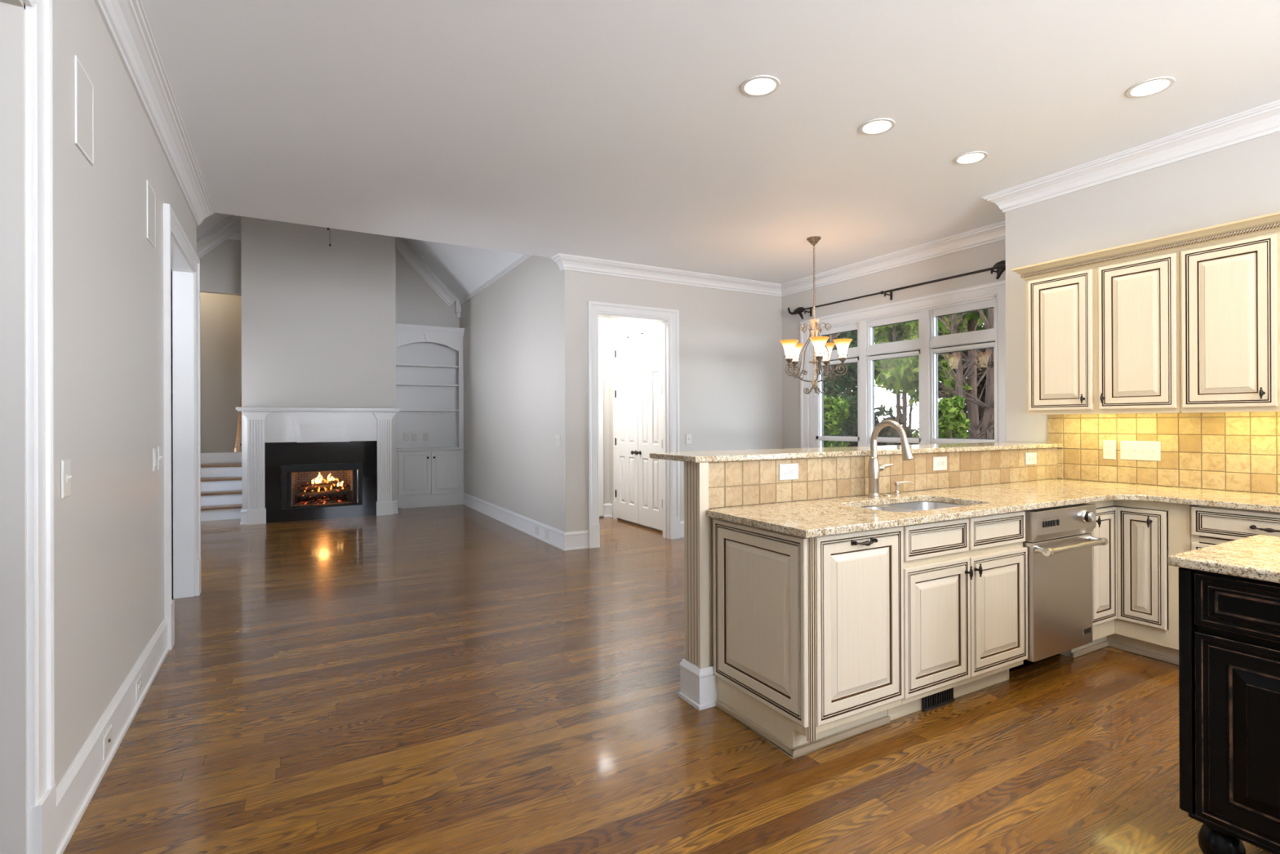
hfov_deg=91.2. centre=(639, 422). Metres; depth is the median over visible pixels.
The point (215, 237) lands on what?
trim
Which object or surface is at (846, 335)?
tree
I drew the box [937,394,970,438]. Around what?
shrub
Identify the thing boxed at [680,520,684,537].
baseboard
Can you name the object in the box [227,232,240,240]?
ceiling
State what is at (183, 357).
door frame
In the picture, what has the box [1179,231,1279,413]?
upper cabinet
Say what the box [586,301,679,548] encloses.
door frame
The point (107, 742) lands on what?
power outlet
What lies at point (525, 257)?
trim
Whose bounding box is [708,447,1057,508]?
tile backsplash
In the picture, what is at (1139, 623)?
base cabinet
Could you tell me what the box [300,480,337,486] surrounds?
log
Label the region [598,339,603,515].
door frame
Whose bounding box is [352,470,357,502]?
frame
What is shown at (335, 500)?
bed
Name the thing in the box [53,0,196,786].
wall
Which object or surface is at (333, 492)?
log
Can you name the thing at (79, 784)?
baseboard
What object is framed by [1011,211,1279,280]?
crown molding
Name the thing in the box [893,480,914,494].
soap dispenser
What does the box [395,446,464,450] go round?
countertop
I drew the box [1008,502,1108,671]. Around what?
dishwasher
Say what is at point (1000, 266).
curtain rod
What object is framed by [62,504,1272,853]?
floor
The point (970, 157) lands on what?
recessed light
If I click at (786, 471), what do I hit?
receptacle
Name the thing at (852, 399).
tree
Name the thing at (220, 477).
staircase
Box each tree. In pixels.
[822,329,901,447]
[824,333,908,433]
[835,320,947,444]
[837,328,919,431]
[875,309,988,439]
[904,312,994,438]
[907,307,994,439]
[915,322,994,437]
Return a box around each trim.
[22,0,56,853]
[163,203,201,649]
[196,214,461,318]
[458,253,533,305]
[613,321,662,519]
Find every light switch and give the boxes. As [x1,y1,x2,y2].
[61,458,72,498]
[152,448,156,471]
[157,445,162,469]
[685,433,691,444]
[1120,440,1160,461]
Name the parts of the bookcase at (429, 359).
door, shelf, shelf, shelf, frame, crown, door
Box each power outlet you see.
[102,724,112,759]
[135,672,142,700]
[404,433,408,440]
[411,433,417,440]
[423,432,428,440]
[534,524,538,535]
[544,528,548,539]
[778,462,798,480]
[933,456,946,471]
[1025,452,1036,464]
[1102,440,1115,459]
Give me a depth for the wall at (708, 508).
2.94 m
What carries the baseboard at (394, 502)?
attached to the wall at (318, 318)
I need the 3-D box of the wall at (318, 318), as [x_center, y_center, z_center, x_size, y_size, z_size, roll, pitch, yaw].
[-4.569,-1.296,8.983,1.892,5.250,0.830,0,0,-29]
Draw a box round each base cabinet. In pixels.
[711,517,903,759]
[887,511,1027,719]
[1060,499,1191,665]
[1190,504,1279,550]
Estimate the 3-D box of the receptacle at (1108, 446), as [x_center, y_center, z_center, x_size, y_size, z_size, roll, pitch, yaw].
[3.063,0.161,4.093,0.002,0.033,0.033,0,0,-29]
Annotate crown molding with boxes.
[93,0,213,226]
[551,99,1279,297]
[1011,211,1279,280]
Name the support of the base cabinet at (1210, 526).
on the floor
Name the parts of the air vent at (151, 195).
panel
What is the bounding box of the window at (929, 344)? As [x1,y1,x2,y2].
[808,295,996,448]
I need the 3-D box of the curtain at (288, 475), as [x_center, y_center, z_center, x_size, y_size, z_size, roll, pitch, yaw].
[-4.710,0.898,8.408,0.070,0.460,0.024,0,0,-29]
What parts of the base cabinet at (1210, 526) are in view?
drawer, handle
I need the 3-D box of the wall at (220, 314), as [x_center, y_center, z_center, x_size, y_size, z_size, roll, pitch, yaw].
[-5.365,-1.326,9.734,5.000,5.318,1.260,0,0,-29]
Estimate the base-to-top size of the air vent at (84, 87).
0.295 m
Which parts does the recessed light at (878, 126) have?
bulb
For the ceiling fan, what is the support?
hanging from the ceiling at (463, 269)
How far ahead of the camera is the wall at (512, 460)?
7.79 m
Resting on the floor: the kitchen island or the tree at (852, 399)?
the kitchen island
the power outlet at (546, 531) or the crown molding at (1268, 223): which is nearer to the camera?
the crown molding at (1268, 223)
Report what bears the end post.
on the floor
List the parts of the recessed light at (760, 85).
bulb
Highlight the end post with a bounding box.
[678,461,716,710]
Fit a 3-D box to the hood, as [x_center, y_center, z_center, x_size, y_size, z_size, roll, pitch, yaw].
[-4.347,0.645,8.583,0.880,0.055,0.013,0,0,-29]
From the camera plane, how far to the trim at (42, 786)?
1.74 m
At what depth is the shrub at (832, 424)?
12.38 m
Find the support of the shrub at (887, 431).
on the ground
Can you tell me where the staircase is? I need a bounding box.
[200,462,241,520]
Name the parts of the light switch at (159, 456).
plate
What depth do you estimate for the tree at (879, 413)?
19.57 m
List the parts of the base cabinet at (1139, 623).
knob, door, shoe moulding, door, knob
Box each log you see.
[295,488,349,500]
[298,483,343,491]
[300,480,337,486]
[303,484,350,493]
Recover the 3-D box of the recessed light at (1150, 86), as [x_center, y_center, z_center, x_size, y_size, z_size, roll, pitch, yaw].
[2.596,-1.704,3.189,0.196,0.010,0.196,0,0,-29]
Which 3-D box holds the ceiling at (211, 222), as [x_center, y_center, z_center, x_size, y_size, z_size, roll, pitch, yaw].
[-4.658,-2.986,6.970,2.172,2.336,4.700,0,0,-29]
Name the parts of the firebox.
fire grate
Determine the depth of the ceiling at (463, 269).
9.08 m
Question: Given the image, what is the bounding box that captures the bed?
[297,498,345,504]
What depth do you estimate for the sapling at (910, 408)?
13.91 m
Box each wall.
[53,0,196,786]
[170,269,173,595]
[199,229,459,506]
[240,216,396,509]
[459,255,560,529]
[560,270,782,532]
[598,316,609,517]
[608,317,662,531]
[708,508,712,666]
[782,239,1005,448]
[1004,131,1279,617]
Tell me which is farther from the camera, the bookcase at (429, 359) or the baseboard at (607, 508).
the bookcase at (429, 359)
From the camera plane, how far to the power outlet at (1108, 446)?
4.09 m
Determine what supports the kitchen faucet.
on the countertop at (809, 518)
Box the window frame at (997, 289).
[800,280,1006,448]
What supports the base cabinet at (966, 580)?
on the floor
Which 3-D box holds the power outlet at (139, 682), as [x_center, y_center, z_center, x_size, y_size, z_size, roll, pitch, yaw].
[-2.314,1.221,2.896,0.009,0.082,0.125,0,0,-29]
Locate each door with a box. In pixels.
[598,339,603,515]
[614,334,638,523]
[635,328,662,530]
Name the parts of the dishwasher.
handle post, door, control panel, handle, handle post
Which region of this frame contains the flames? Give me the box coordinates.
[304,471,343,491]
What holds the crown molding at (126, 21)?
attached to the wall at (108, 335)
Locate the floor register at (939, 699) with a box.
[921,687,955,711]
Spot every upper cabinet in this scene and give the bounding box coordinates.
[1026,250,1180,414]
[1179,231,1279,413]
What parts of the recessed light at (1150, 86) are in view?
bulb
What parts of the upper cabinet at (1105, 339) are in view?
door, knob, knob, light rail, door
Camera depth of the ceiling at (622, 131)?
3.38 m
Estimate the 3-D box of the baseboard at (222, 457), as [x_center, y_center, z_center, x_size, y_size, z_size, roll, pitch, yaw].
[-6.916,0.554,9.428,1.767,0.160,0.020,0,0,-29]
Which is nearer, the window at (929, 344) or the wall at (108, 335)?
the wall at (108, 335)
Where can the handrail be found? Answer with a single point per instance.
(237, 449)
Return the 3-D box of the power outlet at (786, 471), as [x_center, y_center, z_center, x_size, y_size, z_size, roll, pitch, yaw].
[0.750,0.250,3.150,0.126,0.082,0.009,0,0,-29]
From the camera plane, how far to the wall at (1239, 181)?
4.02 m
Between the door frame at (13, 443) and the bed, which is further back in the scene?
the bed
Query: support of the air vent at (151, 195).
in the wall at (108, 335)
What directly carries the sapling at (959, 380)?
on the ground
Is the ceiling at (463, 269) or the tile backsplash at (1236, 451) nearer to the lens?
the tile backsplash at (1236, 451)
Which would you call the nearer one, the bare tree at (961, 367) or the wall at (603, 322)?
the wall at (603, 322)
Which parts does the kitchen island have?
corner post, plinth rail, drawer, door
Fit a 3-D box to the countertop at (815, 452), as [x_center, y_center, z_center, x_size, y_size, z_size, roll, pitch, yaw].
[1.536,0.167,3.810,3.188,0.028,0.433,0,0,-29]
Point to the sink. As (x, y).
(916, 505)
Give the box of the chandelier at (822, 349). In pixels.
[779,235,852,395]
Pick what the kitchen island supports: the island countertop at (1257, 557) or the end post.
the island countertop at (1257, 557)
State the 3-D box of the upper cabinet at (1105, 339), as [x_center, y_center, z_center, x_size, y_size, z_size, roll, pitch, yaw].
[2.951,-0.510,3.966,0.362,0.918,0.845,0,0,-29]
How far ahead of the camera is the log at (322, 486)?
8.79 m
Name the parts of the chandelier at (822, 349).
lamp shade, lamp shade, arm, arm, stem, chain, cord, arm, lamp shade, arm, lamp shade, arm, lamp shade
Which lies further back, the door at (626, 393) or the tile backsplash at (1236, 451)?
the door at (626, 393)
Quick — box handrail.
[233,391,241,452]
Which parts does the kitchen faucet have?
lever, spout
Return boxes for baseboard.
[56,617,168,853]
[200,452,241,463]
[240,509,246,524]
[392,500,398,514]
[462,492,588,551]
[603,502,612,517]
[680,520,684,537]
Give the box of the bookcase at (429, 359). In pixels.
[395,323,464,508]
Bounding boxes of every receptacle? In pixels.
[783,468,789,475]
[790,468,795,475]
[1106,444,1111,448]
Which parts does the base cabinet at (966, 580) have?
drawer, door, knob, knob, drawer, door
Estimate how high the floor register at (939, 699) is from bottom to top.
0.078 m
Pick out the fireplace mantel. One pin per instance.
(277, 437)
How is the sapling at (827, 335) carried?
on the ground
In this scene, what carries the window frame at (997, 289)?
attached to the wall at (984, 256)
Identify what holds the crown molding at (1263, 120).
attached to the wall at (1239, 181)
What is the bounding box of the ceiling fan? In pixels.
[327,227,331,246]
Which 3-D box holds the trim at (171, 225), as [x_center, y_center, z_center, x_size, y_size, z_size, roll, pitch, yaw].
[-3.076,0.029,4.236,0.032,2.575,1.436,0,0,-29]
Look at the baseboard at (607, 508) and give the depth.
8.66 m
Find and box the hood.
[285,467,357,472]
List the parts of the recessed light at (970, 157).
bulb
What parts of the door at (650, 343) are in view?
knob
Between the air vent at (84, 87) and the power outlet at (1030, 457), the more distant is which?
the power outlet at (1030, 457)
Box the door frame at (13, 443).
[0,0,27,853]
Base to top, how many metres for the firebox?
0.587 m
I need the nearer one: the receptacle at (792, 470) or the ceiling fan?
the receptacle at (792, 470)
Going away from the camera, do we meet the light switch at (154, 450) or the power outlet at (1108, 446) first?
the light switch at (154, 450)
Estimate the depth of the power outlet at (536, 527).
7.09 m
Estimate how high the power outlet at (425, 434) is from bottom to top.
0.120 m
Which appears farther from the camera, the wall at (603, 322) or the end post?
the wall at (603, 322)
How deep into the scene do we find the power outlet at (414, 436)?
9.97 m
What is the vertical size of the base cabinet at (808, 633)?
0.872 m
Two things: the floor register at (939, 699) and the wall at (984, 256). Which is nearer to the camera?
the floor register at (939, 699)
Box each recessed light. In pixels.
[740,75,779,96]
[858,118,895,134]
[953,151,987,164]
[1125,76,1175,97]
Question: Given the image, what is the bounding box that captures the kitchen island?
[1178,567,1279,853]
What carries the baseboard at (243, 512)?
attached to the wall at (318, 318)
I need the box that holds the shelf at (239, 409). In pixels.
[235,407,400,412]
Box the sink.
[861,501,965,511]
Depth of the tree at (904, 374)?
12.57 m
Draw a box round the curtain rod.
[787,260,1005,319]
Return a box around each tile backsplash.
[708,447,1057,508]
[1047,411,1279,493]
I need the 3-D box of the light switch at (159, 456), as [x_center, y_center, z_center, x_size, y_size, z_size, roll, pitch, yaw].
[-2.643,0.195,3.455,0.018,0.128,0.075,0,0,-29]
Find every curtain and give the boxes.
[285,472,292,506]
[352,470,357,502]
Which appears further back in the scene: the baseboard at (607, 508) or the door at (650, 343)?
the baseboard at (607, 508)
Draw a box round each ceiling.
[140,0,1279,284]
[196,212,232,239]
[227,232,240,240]
[401,237,524,300]
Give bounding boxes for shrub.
[823,394,850,447]
[844,391,939,446]
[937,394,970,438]
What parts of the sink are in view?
bowl, bowl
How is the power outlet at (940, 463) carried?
attached to the tile backsplash at (742, 482)
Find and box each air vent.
[74,55,93,166]
[146,179,155,248]
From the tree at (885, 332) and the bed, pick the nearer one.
the bed
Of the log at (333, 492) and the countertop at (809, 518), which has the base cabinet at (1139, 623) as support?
the countertop at (809, 518)
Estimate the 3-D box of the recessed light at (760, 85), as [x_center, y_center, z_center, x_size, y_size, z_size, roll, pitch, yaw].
[0.606,-1.697,3.164,0.196,0.010,0.196,0,0,-29]
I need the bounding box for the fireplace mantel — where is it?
[235,407,400,524]
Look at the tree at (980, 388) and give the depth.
15.30 m
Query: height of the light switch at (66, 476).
0.120 m
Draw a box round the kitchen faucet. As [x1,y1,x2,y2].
[866,419,913,497]
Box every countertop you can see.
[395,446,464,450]
[649,441,1062,462]
[705,478,1279,537]
[1168,534,1279,582]
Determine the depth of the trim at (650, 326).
8.49 m
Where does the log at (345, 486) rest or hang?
on the firebox
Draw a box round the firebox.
[280,462,362,509]
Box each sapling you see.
[822,335,853,446]
[874,324,964,435]
[897,312,994,444]
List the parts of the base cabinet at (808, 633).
panel, shoe moulding, handle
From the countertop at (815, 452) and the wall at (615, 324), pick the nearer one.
the countertop at (815, 452)
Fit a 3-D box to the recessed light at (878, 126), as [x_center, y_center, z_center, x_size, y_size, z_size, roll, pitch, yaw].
[1.362,-1.699,3.603,0.196,0.010,0.196,0,0,-29]
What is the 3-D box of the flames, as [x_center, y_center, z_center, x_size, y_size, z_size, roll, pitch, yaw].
[-4.455,0.843,8.838,0.501,0.287,0.139,0,0,-29]
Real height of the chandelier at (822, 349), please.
1.462 m
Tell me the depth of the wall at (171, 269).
4.77 m
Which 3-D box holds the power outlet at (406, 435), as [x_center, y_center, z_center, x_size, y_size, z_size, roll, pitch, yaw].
[-3.695,0.236,9.909,0.075,0.120,0.010,0,0,-29]
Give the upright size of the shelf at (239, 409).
0.050 m
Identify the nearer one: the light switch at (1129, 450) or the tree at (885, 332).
the light switch at (1129, 450)
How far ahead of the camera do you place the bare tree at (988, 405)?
10.77 m

